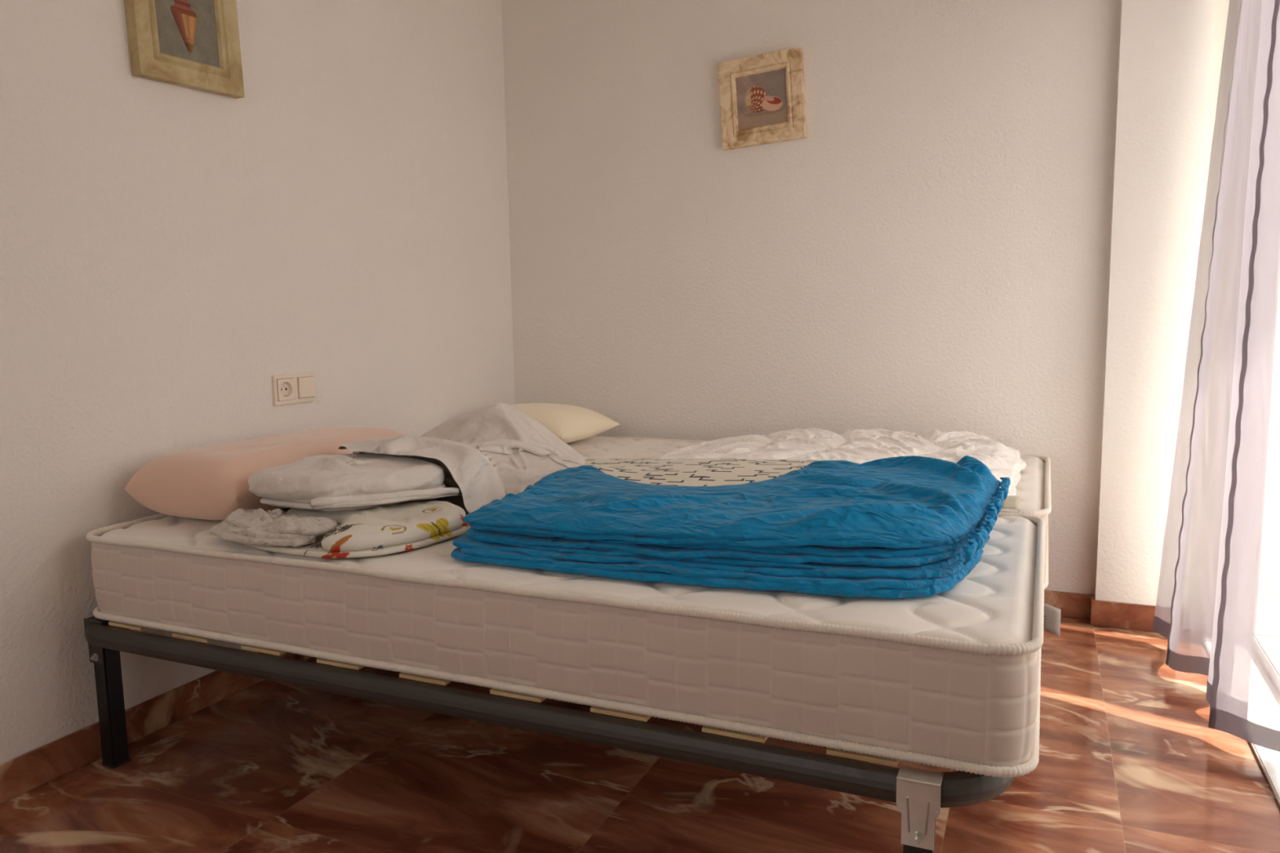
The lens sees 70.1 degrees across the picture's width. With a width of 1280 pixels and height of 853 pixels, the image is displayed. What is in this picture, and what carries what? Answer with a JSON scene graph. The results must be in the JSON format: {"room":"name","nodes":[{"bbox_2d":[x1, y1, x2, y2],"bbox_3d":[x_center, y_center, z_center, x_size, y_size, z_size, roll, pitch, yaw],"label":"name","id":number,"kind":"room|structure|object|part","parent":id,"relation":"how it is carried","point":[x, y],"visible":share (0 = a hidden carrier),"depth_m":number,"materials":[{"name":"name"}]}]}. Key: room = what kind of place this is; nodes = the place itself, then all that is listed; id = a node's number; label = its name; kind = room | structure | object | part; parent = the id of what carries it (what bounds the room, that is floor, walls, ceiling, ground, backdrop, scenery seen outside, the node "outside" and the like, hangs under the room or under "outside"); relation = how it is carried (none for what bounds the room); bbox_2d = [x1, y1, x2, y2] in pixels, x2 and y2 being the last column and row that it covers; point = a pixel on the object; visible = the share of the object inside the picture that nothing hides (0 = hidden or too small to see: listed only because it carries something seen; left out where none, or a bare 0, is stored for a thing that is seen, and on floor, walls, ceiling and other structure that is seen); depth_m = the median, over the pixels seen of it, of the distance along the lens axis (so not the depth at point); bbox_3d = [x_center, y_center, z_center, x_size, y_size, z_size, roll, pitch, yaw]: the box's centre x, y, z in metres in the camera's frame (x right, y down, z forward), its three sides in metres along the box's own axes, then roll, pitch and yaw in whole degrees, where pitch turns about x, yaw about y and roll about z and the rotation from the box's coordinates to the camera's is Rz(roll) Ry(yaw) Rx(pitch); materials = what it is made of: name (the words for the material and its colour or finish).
{"room":"bedroom","nodes":[
{"label":"bedroom","id":0,"kind":"room"},
{"bbox_2d":[0,0,515,764],"bbox_3d":[-1.473,-0.475,1.613,0.150,2.550,4.700,2,8,24],"label":"wall","id":1,"kind":"structure","parent":0,"point":[168,251],"depth_m":2.31,"materials":[{"name":"beige paint"}]},
{"bbox_2d":[0,652,311,804],"bbox_3d":[-1.379,0.754,1.728,0.012,0.080,4.400,2,8,24],"label":"baseboard","id":2,"kind":"structure","parent":1,"relation":"attached to","point":[29,771],"depth_m":2.13,"materials":[{"name":"brown tile"}]},
{"bbox_2d":[124,0,244,98],"bbox_3d":[-1.095,-0.973,2.198,0.031,0.314,0.314,2,9,24],"label":"framed picture","id":3,"kind":"object","parent":1,"relation":"attached to","point":[193,44],"visible":1,"depth_m":2.20,"materials":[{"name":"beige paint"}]},
{"bbox_2d":[154,0,219,66],"bbox_3d":[-1.091,-0.973,2.196,0.001,0.173,0.173,2,9,24],"label":"painting","id":4,"kind":"object","parent":3,"relation":"attached to","point":[187,28],"depth_m":2.20},
{"bbox_2d":[271,372,315,405],"bbox_3d":[-0.972,-0.108,2.571,0.015,0.082,0.152,2,8,24],"label":"outlet","id":5,"kind":"object","parent":1,"relation":"attached to","point":[287,388],"visible":1,"depth_m":2.56,"materials":[{"name":"beige plastic"}]},
{"bbox_2d":[296,376,314,398],"bbox_3d":[-0.956,-0.112,2.605,0.014,0.062,0.061,2,8,24],"label":"switch","id":6,"kind":"object","parent":5,"relation":"attached to","point":[304,384],"depth_m":2.60,"materials":[{"name":"beige plastic"}]},
{"bbox_2d":[0,617,1279,852],"bbox_3d":[-0.254,0.865,1.239,2.770,0.060,4.700,2,8,24],"label":"floor","id":7,"kind":"structure","parent":0,"point":[1131,761],"depth_m":1.88,"materials":[{"name":"brown tile"}]},
{"bbox_2d":[83,616,1014,852],"bbox_3d":[-0.182,0.570,1.999,1.882,0.341,0.917,2,8,24],"label":"bed base","id":8,"kind":"object","parent":7,"relation":"on","point":[919,795],"visible":0.31,"depth_m":1.48,"materials":[{"name":"grey paint"}]},
{"bbox_3d":[-1.172,0.606,2.019,0.039,0.288,0.039,2,8,24],"label":"leg","id":9,"kind":"part","parent":8,"relation":"part of","materials":[{"name":"black paint"}]},
{"bbox_2d":[85,484,1061,777],"bbox_3d":[-0.148,0.342,1.990,1.952,0.269,0.895,2,8,24],"label":"mattress","id":10,"kind":"object","parent":8,"relation":"on","point":[951,679],"visible":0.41,"depth_m":1.47,"materials":[{"name":"white fabric"}]},
{"bbox_2d":[124,426,404,520],"bbox_3d":[-0.882,0.103,2.299,0.356,0.154,0.675,2,8,24],"label":"pillow","id":11,"kind":"object","parent":10,"relation":"on","point":[211,482],"visible":0.55,"depth_m":2.02,"materials":[{"name":"fabric"}]},
{"bbox_2d":[242,500,468,558],"bbox_3d":[-0.607,0.194,1.907,0.453,0.059,0.371,3,8,32],"label":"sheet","id":12,"kind":"object","parent":10,"relation":"on","point":[387,529],"visible":0.76,"depth_m":1.78,"materials":[{"name":"fabric"}]},
{"bbox_2d":[208,508,337,546],"bbox_3d":[-0.746,0.194,1.832,0.312,0.050,0.160,2,8,24],"label":"fitted sheet","id":13,"kind":"object","parent":12,"relation":"on","point":[260,527],"visible":1,"depth_m":1.78,"materials":[{"name":"white fabric"}]},
{"bbox_2d":[248,453,459,511],"bbox_3d":[-0.605,0.107,1.990,0.389,0.102,0.341,2,8,24],"label":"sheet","id":14,"kind":"object","parent":12,"relation":"on","point":[345,482],"visible":1,"depth_m":1.90,"materials":[{"name":"grey fabric"}]},
{"bbox_2d":[338,402,584,513],"bbox_3d":[-0.405,0.052,2.419,0.596,0.200,0.957,-1,7,0],"label":"sheet","id":15,"kind":"object","parent":10,"relation":"on","point":[496,451],"visible":0.7,"depth_m":2.35,"materials":[{"name":"grey fabric"}]},
{"bbox_2d":[450,455,1010,598],"bbox_3d":[0.198,0.142,1.845,1.004,0.152,0.781,2,8,24],"label":"duvet","id":16,"kind":"object","parent":10,"relation":"on","point":[913,526],"visible":1,"depth_m":1.59,"materials":[{"name":"blue fabric"}]},
{"bbox_3d":[0.393,0.669,1.288,0.039,0.288,0.039,2,8,24],"label":"leg","id":17,"kind":"part","parent":8,"relation":"part of","materials":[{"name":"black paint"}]},
{"bbox_3d":[0.205,0.463,2.832,1.882,0.341,0.917,2,8,24],"label":"bed base","id":18,"kind":"object","parent":7,"relation":"on","visible":0},
{"bbox_2d":[566,435,1051,589],"bbox_3d":[0.212,0.198,2.807,1.915,0.190,0.895,2,8,24],"label":"mattress","id":19,"kind":"object","parent":18,"relation":"on","point":[1033,488],"visible":0.16,"depth_m":2.83,"materials":[{"name":"white fabric"}]},
{"bbox_2d":[510,403,619,443],"bbox_3d":[-0.367,-0.011,3.246,0.460,0.137,0.400,3,8,27],"label":"pillow","id":20,"kind":"object","parent":19,"relation":"on","point":[570,423],"visible":0.42,"depth_m":3.13,"materials":[{"name":"beige fabric"}]},
{"bbox_2d":[658,427,1026,509],"bbox_3d":[0.552,0.080,2.609,1.036,0.081,0.892,2,8,24],"label":"quilt","id":21,"kind":"object","parent":19,"relation":"on","point":[855,446],"visible":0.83,"depth_m":2.61,"materials":[{"name":"white fabric"}]},
{"bbox_2d":[501,0,1229,595],"bbox_3d":[0.716,-0.693,3.115,2.620,2.550,0.150,2,8,24],"label":"wall","id":22,"kind":"structure","parent":0,"point":[933,251],"depth_m":3.06,"materials":[{"name":"beige paint"}]},
{"bbox_2d":[717,46,807,150],"bbox_3d":[0.413,-1.110,3.098,0.306,0.306,0.027,2,8,24],"label":"framed picture","id":23,"kind":"object","parent":22,"relation":"attached to","point":[762,96],"visible":1,"depth_m":3.09,"materials":[{"name":"beige paint"}]},
{"bbox_2d":[735,68,787,129],"bbox_3d":[0.412,-1.110,3.095,0.174,0.174,0.001,-1,6,24],"label":"painting","id":24,"kind":"object","parent":23,"relation":"attached to","point":[762,98],"depth_m":3.10},
{"bbox_2d":[1044,590,1090,619],"bbox_3d":[0.468,0.534,3.293,2.081,0.080,0.012,2,8,24],"label":"baseboard","id":25,"kind":"structure","parent":22,"relation":"attached to","point":[1072,605],"depth_m":2.89,"materials":[{"name":"brown tile"}]},
{"bbox_2d":[1249,742,1279,806],"bbox_3d":[1.345,0.727,1.857,0.115,0.012,1.750,2,8,24],"label":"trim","id":26,"kind":"structure","parent":22,"relation":"attached to","point":[1268,760],"depth_m":1.92,"materials":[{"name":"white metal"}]},
{"bbox_2d":[1094,0,1213,605],"bbox_3d":[1.502,-0.650,2.655,0.225,2.550,0.056,2,8,24],"label":"wall column","id":27,"kind":"structure","parent":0,"point":[1164,51],"depth_m":2.66,"materials":[{"name":"beige paint"}]},
{"bbox_2d":[1088,594,1155,632],"bbox_3d":[1.518,0.576,2.798,0.247,0.080,0.068,2,8,24],"label":"baseboard","id":28,"kind":"structure","parent":27,"relation":"attached to","point":[1131,616],"depth_m":2.78,"materials":[{"name":"brown tile"}]},
{"bbox_3d":[0.907,-0.387,0.558,0.180,2.550,4.400,2,8,24],"label":"wall","id":29,"kind":"structure","parent":0,"visible":0},
{"bbox_3d":[1.175,-1.644,1.381,0.082,0.040,2.300,2,8,24],"label":"rail","id":30,"kind":"object","parent":29,"relation":"attached to","visible":0},
{"bbox_2d":[1151,0,1275,703],"bbox_3d":[1.445,-0.540,2.250,0.181,2.369,0.657,2,8,25],"label":"curtain","id":31,"kind":"object","parent":30,"relation":"hanging from","point":[1188,597],"visible":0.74,"depth_m":2.32,"materials":[{"name":"white fabric"}]},
{"bbox_2d":[1208,0,1279,751],"bbox_3d":[1.191,-0.457,1.593,0.132,2.369,1.222,2,8,24],"label":"curtain","id":32,"kind":"object","parent":30,"relation":"hanging from","point":[1245,703],"visible":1,"depth_m":1.99,"materials":[{"name":"white fabric"}]}
]}

